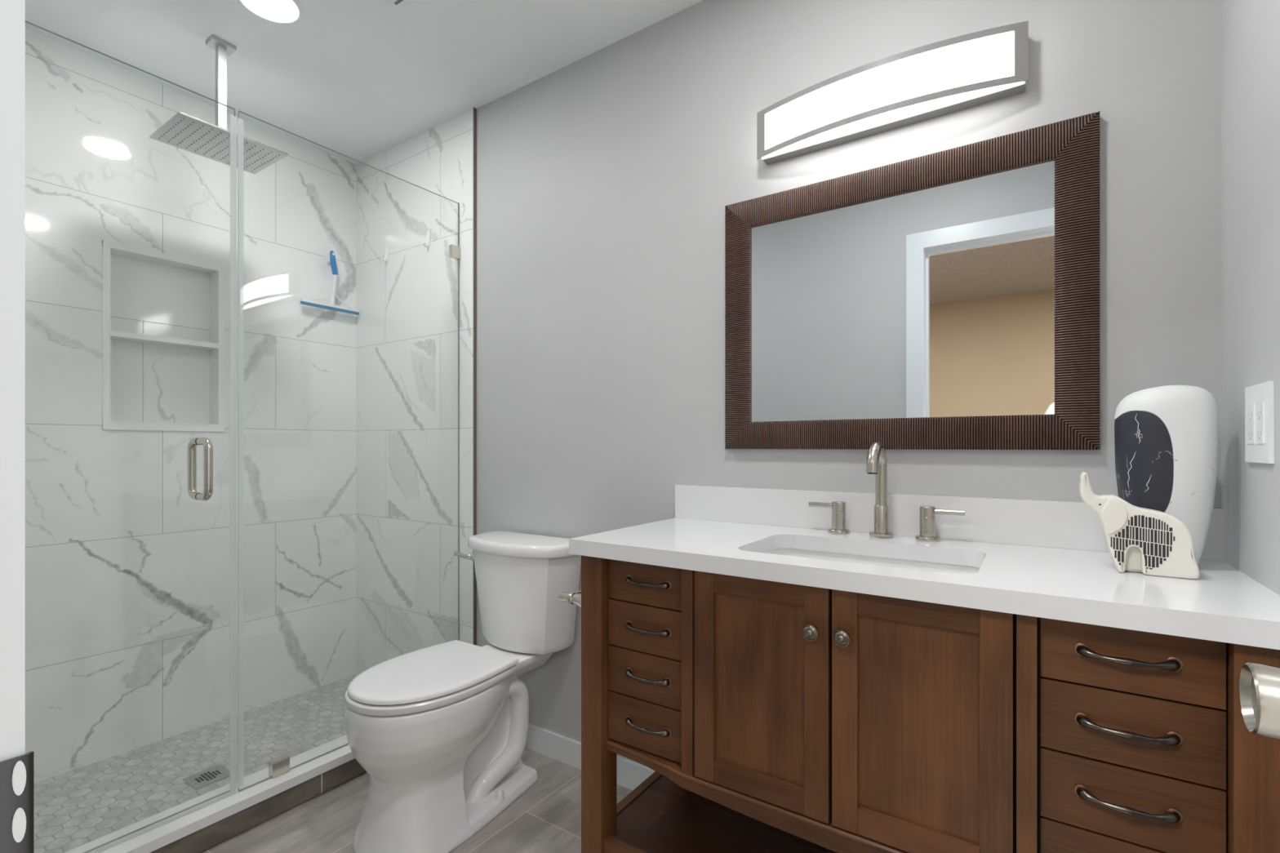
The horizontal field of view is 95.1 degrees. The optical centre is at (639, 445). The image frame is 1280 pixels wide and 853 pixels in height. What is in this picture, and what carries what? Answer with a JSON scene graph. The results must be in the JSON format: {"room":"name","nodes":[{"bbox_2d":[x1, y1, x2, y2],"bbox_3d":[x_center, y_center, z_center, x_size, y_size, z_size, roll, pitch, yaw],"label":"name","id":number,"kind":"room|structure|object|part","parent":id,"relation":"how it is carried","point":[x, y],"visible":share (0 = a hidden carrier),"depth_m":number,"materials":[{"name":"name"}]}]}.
{"room":"bathroom","nodes":[
{"label":"bathroom","id":0,"kind":"room"},
{"bbox_2d":[25,27,355,782],"bbox_3d":[-1.814,-0.089,2.202,0.146,2.490,1.735,0,0,34],"label":"wall","id":1,"kind":"structure","parent":0,"point":[127,231],"depth_m":2.17,"materials":[{"name":"stone"}]},
{"bbox_3d":[-1.821,-0.385,2.218,0.004,0.617,0.333,0,0,34],"label":"panel","id":2,"kind":"part","parent":1,"relation":"part of","materials":[{"name":"tile"}]},
{"bbox_3d":[-1.784,-0.383,2.193,0.086,0.653,0.365,0,0,34],"label":"frame","id":3,"kind":"part","parent":1,"relation":"part of","materials":[{"name":"white tile"}]},
{"bbox_2d":[109,329,219,350],"bbox_3d":[-1.784,-0.394,2.193,0.086,0.020,0.333,0,0,34],"label":"shelf","id":4,"kind":"object","parent":1,"relation":"attached to","point":[121,337],"depth_m":2.18,"materials":[{"name":"white stone"}]},
{"bbox_2d":[324,247,330,263],"bbox_3d":[-1.410,-0.866,2.655,0.028,0.076,0.021,0,0,34],"label":"hook","id":5,"kind":"object","parent":1,"relation":"attached to","point":[327,250],"visible":0.98,"depth_m":2.66,"materials":[{"name":"white plastic"}]},
{"bbox_2d":[300,250,359,315],"bbox_3d":[-1.392,-0.748,2.638,0.023,0.265,0.260,0,0,34],"label":"squeegee","id":6,"kind":"object","parent":5,"relation":"hanging from","point":[311,302],"visible":1,"depth_m":2.64,"materials":[{"name":"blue plastic"}]},
{"bbox_3d":[-1.394,-0.622,2.640,0.011,0.012,0.260,0,0,34],"label":"blade","id":7,"kind":"part","parent":6,"relation":"part of","materials":[{"name":"white rubber"}]},
{"bbox_3d":[-1.385,-0.827,2.648,0.019,0.108,0.035,0,0,34],"label":"handle","id":8,"kind":"part","parent":6,"relation":"part of","materials":[{"name":"blue plastic"}]},
{"bbox_2d":[33,675,357,852],"bbox_3d":[-1.480,1.135,1.967,0.684,0.102,1.489,0,0,34],"label":"floor","id":9,"kind":"structure","parent":0,"point":[75,808],"depth_m":1.97,"materials":[{"name":"tile"}]},
{"bbox_2d":[182,764,230,790],"bbox_3d":[-1.414,1.083,1.917,0.106,0.003,0.106,0,0,34],"label":"shower drain","id":10,"kind":"object","parent":9,"relation":"on","point":[200,780],"visible":1,"depth_m":1.91,"materials":[{"name":"silver metal"}]},
{"bbox_2d":[25,0,702,164],"bbox_3d":[-0.542,-1.384,1.343,3.235,0.100,1.735,0,0,34],"label":"ceiling","id":11,"kind":"structure","parent":0,"point":[358,80],"depth_m":1.97,"materials":[{"name":"paint"}]},
{"bbox_2d":[149,34,288,173],"bbox_3d":[-1.389,-1.161,1.940,0.250,0.344,0.306,0,0,34],"label":"shower head","id":12,"kind":"object","parent":11,"relation":"hanging from","point":[185,131],"visible":0.85,"depth_m":1.93},
{"bbox_3d":[-1.389,-0.999,1.940,0.250,0.015,0.306,0,0,34],"label":"spray plate","id":13,"kind":"part","parent":12,"relation":"part of","materials":[{"name":"silver metal"}]},
{"bbox_3d":[-1.388,-1.165,1.939,0.024,0.318,0.024,0,0,34],"label":"arm","id":14,"kind":"part","parent":12,"relation":"part of","materials":[{"name":"silver metal"}]},
{"bbox_2d":[236,0,304,25],"bbox_3d":[-1.115,-1.331,1.761,0.184,0.004,0.184,0,0,34],"label":"recessed light","id":15,"kind":"object","parent":11,"relation":"in","point":[282,12],"visible":1,"depth_m":1.79,"materials":[{"name":"white plastic"}]},
{"bbox_2d":[378,0,426,16],"bbox_3d":[-0.696,-1.325,1.613,0.284,0.017,0.284,0,0,34],"label":"exhaust fan","id":16,"kind":"object","parent":11,"relation":"attached to","point":[402,7],"visible":1,"depth_m":1.75,"materials":[{"name":"paint"}]},
{"bbox_2d":[200,747,632,852],"bbox_3d":[-0.160,1.146,1.085,2.311,0.080,1.735,0,0,34],"label":"floor","id":17,"kind":"structure","parent":0,"point":[546,818],"depth_m":1.71,"materials":[{"name":"tile"}]},
{"bbox_2d":[64,734,366,852],"bbox_3d":[-1.149,1.057,1.750,0.127,0.098,1.500,0,0,34],"label":"shower curb","id":18,"kind":"object","parent":17,"relation":"on","point":[203,828],"visible":0.63,"depth_m":1.68,"materials":[{"name":"grey stone"}]},
{"bbox_2d":[25,20,244,852],"bbox_3d":[-1.361,0.015,1.423,0.133,1.984,0.705,0,0,34],"label":"shower door","id":19,"kind":"structure","parent":18,"relation":"on","point":[193,494],"depth_m":1.70,"materials":[{"name":"clear glass"}]},
{"bbox_3d":[-1.367,0.009,1.415,0.008,1.971,0.684,0,0,34],"label":"pane","id":20,"kind":"part","parent":19,"relation":"part of","materials":[{"name":"clear glass"}]},
{"bbox_3d":[-1.224,0.064,1.628,0.133,0.174,0.021,0,0,34],"label":"handle","id":21,"kind":"part","parent":19,"relation":"part of","materials":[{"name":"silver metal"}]},
{"bbox_2d":[238,111,460,791],"bbox_3d":[-0.950,0.015,2.032,0.024,1.984,0.786,0,0,34],"label":"shower panel","id":22,"kind":"object","parent":18,"relation":"on","point":[279,766],"visible":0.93,"depth_m":2.33,"materials":[{"name":"clear glass"}]},
{"bbox_2d":[344,530,581,852],"bbox_3d":[-0.561,0.713,1.819,0.466,0.786,0.691,0,0,34],"label":"toilet","id":23,"kind":"object","parent":17,"relation":"on","point":[439,732],"visible":0.99,"depth_m":1.70,"materials":[{"name":"white ceramic"}]},
{"bbox_3d":[-0.627,0.684,1.707,0.360,0.022,0.432,0,0,34],"label":"seat","id":24,"kind":"part","parent":23,"relation":"part of","materials":[{"name":"white plastic"}]},
{"bbox_3d":[-0.624,0.661,1.712,0.352,0.019,0.431,0,0,34],"label":"lid","id":25,"kind":"part","parent":23,"relation":"part of","materials":[{"name":"white plastic"}]},
{"bbox_3d":[-0.626,0.393,2.083,0.071,0.036,0.033,0,0,-12],"label":"flush lever","id":26,"kind":"part","parent":23,"relation":"part of","materials":[{"name":"silver metal"}]},
{"bbox_3d":[-0.419,0.341,2.014,0.449,0.040,0.209,0,0,34],"label":"tank lid","id":27,"kind":"part","parent":23,"relation":"part of","materials":[{"name":"white ceramic"}]},
{"bbox_3d":[-0.415,0.524,2.021,0.415,0.324,0.194,0,0,34],"label":"tank","id":28,"kind":"part","parent":23,"relation":"part of","materials":[{"name":"white ceramic"}]},
{"bbox_2d":[581,555,1279,852],"bbox_3d":[0.468,0.680,1.242,1.164,0.852,0.502,0,0,34],"label":"vanity cabinet","id":29,"kind":"object","parent":17,"relation":"on","point":[766,716],"visible":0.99,"depth_m":1.00,"materials":[{"name":"brown wood"}]},
{"bbox_2d":[559,590,581,608],"bbox_3d":[-0.124,0.374,1.483,0.088,0.054,0.176,0,0,34],"label":"toilet paper holder","id":30,"kind":"object","parent":29,"relation":"attached to","point":[573,598],"visible":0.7,"depth_m":1.43,"materials":[{"name":"silver metal"}]},
{"bbox_3d":[-0.097,0.680,1.391,0.060,0.852,0.060,0,0,34],"label":"leg","id":31,"kind":"part","parent":29,"relation":"part of","materials":[{"name":"brown wood"}]},
{"bbox_3d":[0.462,0.935,1.232,1.156,0.042,0.406,0,0,34],"label":"shelf rail","id":32,"kind":"part","parent":29,"relation":"part of","materials":[{"name":"brown wood"}]},
{"bbox_3d":[0.017,0.627,1.317,0.206,0.110,0.020,0,0,34],"label":"drawer","id":33,"kind":"part","parent":29,"relation":"part of","materials":[{"name":"brown wood"}]},
{"bbox_3d":[0.017,0.517,1.317,0.206,0.104,0.020,0,0,34],"label":"drawer","id":34,"kind":"part","parent":29,"relation":"part of","materials":[{"name":"brown wood"}]},
{"bbox_3d":[0.017,0.410,1.317,0.206,0.104,0.020,0,0,34],"label":"drawer","id":35,"kind":"part","parent":29,"relation":"part of","materials":[{"name":"brown wood"}]},
{"bbox_3d":[0.017,0.305,1.317,0.206,0.098,0.020,0,0,34],"label":"drawer","id":36,"kind":"part","parent":29,"relation":"part of","materials":[{"name":"brown wood"}]},
{"bbox_3d":[0.013,0.624,1.295,0.116,0.015,0.025,0,0,34],"label":"handle","id":37,"kind":"part","parent":29,"relation":"part of","materials":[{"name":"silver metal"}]},
{"bbox_3d":[0.013,0.514,1.295,0.116,0.015,0.025,0,0,34],"label":"handle","id":38,"kind":"part","parent":29,"relation":"part of","materials":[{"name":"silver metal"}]},
{"bbox_3d":[0.013,0.407,1.295,0.116,0.015,0.025,0,0,34],"label":"handle","id":39,"kind":"part","parent":29,"relation":"part of","materials":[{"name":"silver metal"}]},
{"bbox_3d":[0.013,0.304,1.295,0.116,0.015,0.025,0,0,34],"label":"handle","id":40,"kind":"part","parent":29,"relation":"part of","materials":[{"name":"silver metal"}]},
{"bbox_2d":[610,763,837,852],"bbox_3d":[0.478,0.928,1.256,1.110,0.020,0.457,0,0,34],"label":"shelf","id":41,"kind":"object","parent":29,"relation":"attached to","point":[660,816],"depth_m":1.40,"materials":[{"name":"brown wood"}]},
{"bbox_3d":[0.355,0.708,1.075,1.044,0.042,0.051,0,0,34],"label":"rail","id":42,"kind":"part","parent":29,"relation":"part of","materials":[{"name":"brown wood"}]},
{"bbox_3d":[0.233,0.277,1.144,0.186,0.040,0.019,0,0,34],"label":"door rail","id":43,"kind":"part","parent":29,"relation":"part of","materials":[{"name":"brown wood"}]},
{"bbox_3d":[0.233,0.661,1.144,0.186,0.046,0.019,0,0,34],"label":"door rail","id":44,"kind":"part","parent":29,"relation":"part of","materials":[{"name":"brown wood"}]},
{"bbox_3d":[0.234,0.468,1.146,0.195,0.348,0.008,0,0,34],"label":"door panel","id":45,"kind":"part","parent":29,"relation":"part of","materials":[{"name":"brown wood"}]},
{"bbox_3d":[0.311,0.336,1.062,0.032,0.032,0.028,0,0,34],"label":"knob","id":46,"kind":"part","parent":29,"relation":"part of","materials":[{"name":"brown metal"}]},
{"bbox_3d":[0.356,0.336,1.031,0.032,0.032,0.028,0,0,34],"label":"knob","id":47,"kind":"part","parent":29,"relation":"part of","materials":[{"name":"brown metal"}]},
{"bbox_3d":[0.466,0.277,0.987,0.186,0.040,0.019,0,0,34],"label":"door rail","id":48,"kind":"part","parent":29,"relation":"part of","materials":[{"name":"brown wood"}]},
{"bbox_3d":[0.466,0.661,0.987,0.186,0.046,0.019,0,0,34],"label":"door rail","id":49,"kind":"part","parent":29,"relation":"part of","materials":[{"name":"brown wood"}]},
{"bbox_3d":[0.467,0.468,0.989,0.195,0.348,0.008,0,0,34],"label":"door panel","id":50,"kind":"part","parent":29,"relation":"part of","materials":[{"name":"brown wood"}]},
{"bbox_2d":[568,484,1279,649],"bbox_3d":[0.475,0.186,1.251,1.206,0.135,0.508,0,0,34],"label":"countertop","id":51,"kind":"structure","parent":29,"relation":"on","point":[1048,559],"depth_m":1.18,"materials":[{"name":"white stone"}]},
{"bbox_2d":[764,548,979,573],"bbox_3d":[0.459,0.318,1.227,0.490,0.128,0.323,0,0,34],"label":"sink basin","id":52,"kind":"object","parent":51,"relation":"in","point":[863,559],"visible":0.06,"depth_m":1.34,"materials":[{"name":"white ceramic"}]},
{"bbox_2d":[808,441,964,542],"bbox_3d":[0.562,0.104,1.383,0.354,0.228,0.135,0,0,34],"label":"faucet","id":53,"kind":"object","parent":51,"relation":"on","point":[877,460],"visible":1,"depth_m":1.40,"materials":[{"name":"silver metal"}]},
{"bbox_3d":[0.464,0.151,1.498,0.061,0.012,0.012,0,0,34],"label":"lever","id":54,"kind":"part","parent":53,"relation":"part of","materials":[{"name":"silver metal"}]},
{"bbox_3d":[0.500,0.180,1.473,0.052,0.078,0.052,0,0,34],"label":"handle","id":55,"kind":"part","parent":53,"relation":"part of","materials":[{"name":"silver metal"}]},
{"bbox_3d":[0.558,0.070,1.378,0.027,0.158,0.120,0,0,34],"label":"spout","id":56,"kind":"part","parent":53,"relation":"part of","materials":[{"name":"silver metal"}]},
{"bbox_3d":[0.584,0.181,1.417,0.055,0.075,0.055,0,0,34],"label":"spout","id":57,"kind":"part","parent":53,"relation":"part of","materials":[{"name":"silver metal"}]},
{"bbox_3d":[0.668,0.180,1.360,0.052,0.078,0.052,0,0,34],"label":"handle","id":58,"kind":"part","parent":53,"relation":"part of","materials":[{"name":"silver metal"}]},
{"bbox_3d":[0.706,0.151,1.335,0.062,0.012,0.012,0,0,34],"label":"lever","id":59,"kind":"part","parent":53,"relation":"part of","materials":[{"name":"silver metal"}]},
{"bbox_2d":[1079,471,1199,578],"bbox_3d":[0.857,0.133,1.011,0.156,0.172,0.050,0,0,34],"label":"elephant figurine","id":60,"kind":"object","parent":51,"relation":"on","point":[1150,542],"visible":1,"depth_m":0.99,"materials":[{"name":"white ceramic"}]},
{"bbox_3d":[0.876,0.176,1.011,0.121,0.084,0.025,0,0,34],"label":"leg","id":61,"kind":"part","parent":60,"relation":"part of","materials":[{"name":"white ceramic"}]},
{"bbox_2d":[1114,385,1218,564],"bbox_3d":[0.962,0.054,1.074,0.142,0.328,0.111,0,0,34],"label":"vase","id":62,"kind":"object","parent":51,"relation":"on","point":[1166,437],"visible":0.73,"depth_m":1.03,"materials":[{"name":"ceramic"}]},
{"bbox_3d":[0.707,0.627,0.851,0.206,0.110,0.020,0,0,34],"label":"drawer","id":63,"kind":"part","parent":29,"relation":"part of","materials":[{"name":"brown wood"}]},
{"bbox_3d":[0.694,0.514,0.834,0.116,0.015,0.025,0,0,34],"label":"handle","id":64,"kind":"part","parent":29,"relation":"part of","materials":[{"name":"silver metal"}]},
{"bbox_3d":[0.694,0.407,0.834,0.116,0.015,0.025,0,0,34],"label":"handle","id":65,"kind":"part","parent":29,"relation":"part of","materials":[{"name":"silver metal"}]},
{"bbox_3d":[0.694,0.304,0.834,0.116,0.015,0.025,0,0,34],"label":"handle","id":66,"kind":"part","parent":29,"relation":"part of","materials":[{"name":"silver metal"}]},
{"bbox_3d":[0.707,0.517,0.851,0.206,0.104,0.020,0,0,34],"label":"drawer","id":67,"kind":"part","parent":29,"relation":"part of","materials":[{"name":"brown wood"}]},
{"bbox_3d":[0.707,0.410,0.851,0.206,0.104,0.020,0,0,34],"label":"drawer","id":68,"kind":"part","parent":29,"relation":"part of","materials":[{"name":"brown wood"}]},
{"bbox_3d":[0.707,0.305,0.851,0.206,0.098,0.020,0,0,34],"label":"drawer","id":69,"kind":"part","parent":29,"relation":"part of","materials":[{"name":"brown wood"}]},
{"bbox_3d":[0.818,0.680,0.773,0.060,0.852,0.060,0,0,34],"label":"leg","id":70,"kind":"part","parent":29,"relation":"part of","materials":[{"name":"brown wood"}]},
{"bbox_2d":[355,0,1221,765],"bbox_3d":[-0.031,-0.089,1.966,3.085,2.490,0.131,0,0,34],"label":"wall","id":71,"kind":"structure","parent":0,"point":[606,180],"depth_m":1.86,"materials":[{"name":"paint"}]},
{"bbox_2d":[381,245,388,262],"bbox_3d":[-1.146,-0.862,2.623,0.021,0.076,0.028,0,0,34],"label":"hook","id":72,"kind":"object","parent":71,"relation":"attached to","point":[386,251],"visible":1,"depth_m":2.63,"materials":[{"name":"white plastic"}]},
{"bbox_2d":[422,230,430,248],"bbox_3d":[-0.898,-0.870,2.456,0.021,0.076,0.028,0,0,34],"label":"hook","id":73,"kind":"object","parent":71,"relation":"attached to","point":[428,235],"visible":1,"depth_m":2.46,"materials":[{"name":"white plastic"}]},
{"bbox_2d":[473,107,476,645],"bbox_3d":[-0.652,-0.114,2.312,0.005,2.440,0.013,0,0,34],"label":"trim","id":74,"kind":"structure","parent":71,"relation":"attached to","point":[474,108],"depth_m":2.31,"materials":[{"name":"brown"}]},
{"bbox_2d":[524,723,654,790],"bbox_3d":[0.232,1.064,1.714,2.127,0.085,0.013,0,0,34],"label":"baseboard","id":75,"kind":"structure","parent":71,"relation":"attached to","point":[630,774],"depth_m":2.03,"materials":[{"name":"white wood"}]},
{"bbox_2d":[756,20,1028,164],"bbox_3d":[0.579,-0.852,1.434,0.622,0.130,0.088,0,0,34],"label":"vanity light","id":76,"kind":"object","parent":71,"relation":"attached to","point":[957,73],"visible":1,"depth_m":1.38,"materials":[{"name":"silver metal"}]},
{"bbox_2d":[724,111,1099,449],"bbox_3d":[0.603,-0.343,1.457,0.853,0.702,0.024,0,0,34],"label":"wall mirror","id":77,"kind":"object","parent":71,"relation":"attached to","point":[949,299],"visible":0.99,"depth_m":1.40,"materials":[{"name":"brown wood"}]},
{"bbox_2d":[751,159,1054,422],"bbox_3d":[0.605,-0.343,1.460,0.708,0.557,0.006,0,0,34],"label":"mirror glass","id":78,"kind":"object","parent":77,"relation":"on","point":[929,300],"depth_m":1.42,"materials":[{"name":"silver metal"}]},
{"bbox_3d":[0.603,-0.655,1.457,0.853,0.076,0.024,0,0,34],"label":"frame rail","id":79,"kind":"part","parent":77,"relation":"part of","materials":[{"name":"wood"}]},
{"bbox_3d":[0.603,-0.030,1.457,0.853,0.076,0.024,0,0,34],"label":"frame rail","id":80,"kind":"part","parent":77,"relation":"part of","materials":[{"name":"wood"}]},
{"bbox_2d":[675,484,1224,561],"bbox_3d":[0.611,0.169,1.454,1.206,0.100,0.020,0,0,34],"label":"backsplash","id":81,"kind":"structure","parent":71,"relation":"attached to","point":[1069,525],"depth_m":1.38,"materials":[{"name":"white stone"}]},
{"bbox_2d":[1221,0,1279,595],"bbox_3d":[0.715,-0.089,0.422,0.120,2.490,1.615,0,0,34],"label":"wall","id":82,"kind":"structure","parent":0,"point":[1251,28],"depth_m":0.98,"materials":[{"name":"paint"}]},
{"bbox_2d":[1244,381,1274,463],"bbox_3d":[0.978,-0.035,0.926,0.007,0.124,0.120,0,0,34],"label":"wall outlet","id":83,"kind":"object","parent":82,"relation":"attached to","point":[1260,397],"visible":1,"depth_m":0.91,"materials":[{"name":"white plastic"}]},
{"bbox_2d":[1247,403,1254,444],"bbox_3d":[0.989,-0.036,0.947,0.002,0.064,0.033,0,0,34],"label":"receptacle","id":84,"kind":"object","parent":83,"relation":"attached to","point":[1251,406],"depth_m":0.95,"materials":[{"name":"white plastic"}]},
{"bbox_2d":[1256,401,1264,443],"bbox_3d":[0.963,-0.036,0.909,0.002,0.064,0.033,0,0,34],"label":"receptacle","id":85,"kind":"object","parent":83,"relation":"attached to","point":[1260,405],"depth_m":0.91,"materials":[{"name":"white plastic"}]},
{"bbox_3d":[-0.688,-0.089,0.464,2.251,2.490,0.115,0,0,34],"label":"wall","id":86,"kind":"structure","parent":0,"visible":0},
{"bbox_2d":[0,0,25,761],"bbox_3d":[-0.090,0.051,0.060,0.801,2.110,0.147,0,0,34],"label":"trim","id":87,"kind":"structure","parent":86,"relation":"attached to","point":[12,12],"depth_m":0.30,"materials":[{"name":"white paint"}]},
{"bbox_2d":[0,751,33,852],"bbox_3d":[-0.331,0.199,0.283,0.004,0.079,0.054,0,0,34],"label":"strike plate","id":88,"kind":"object","parent":86,"relation":"attached to","point":[16,774],"visible":1,"depth_m":0.30,"materials":[{"name":"grey metal"}]},
{"bbox_2d":[1239,662,1279,738],"bbox_3d":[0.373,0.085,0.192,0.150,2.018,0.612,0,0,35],"label":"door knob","id":89,"kind":"structure","parent":86,"relation":"in","point":[1259,684],"depth_m":0.42,"materials":[{"name":"silver metal"}]}
]}

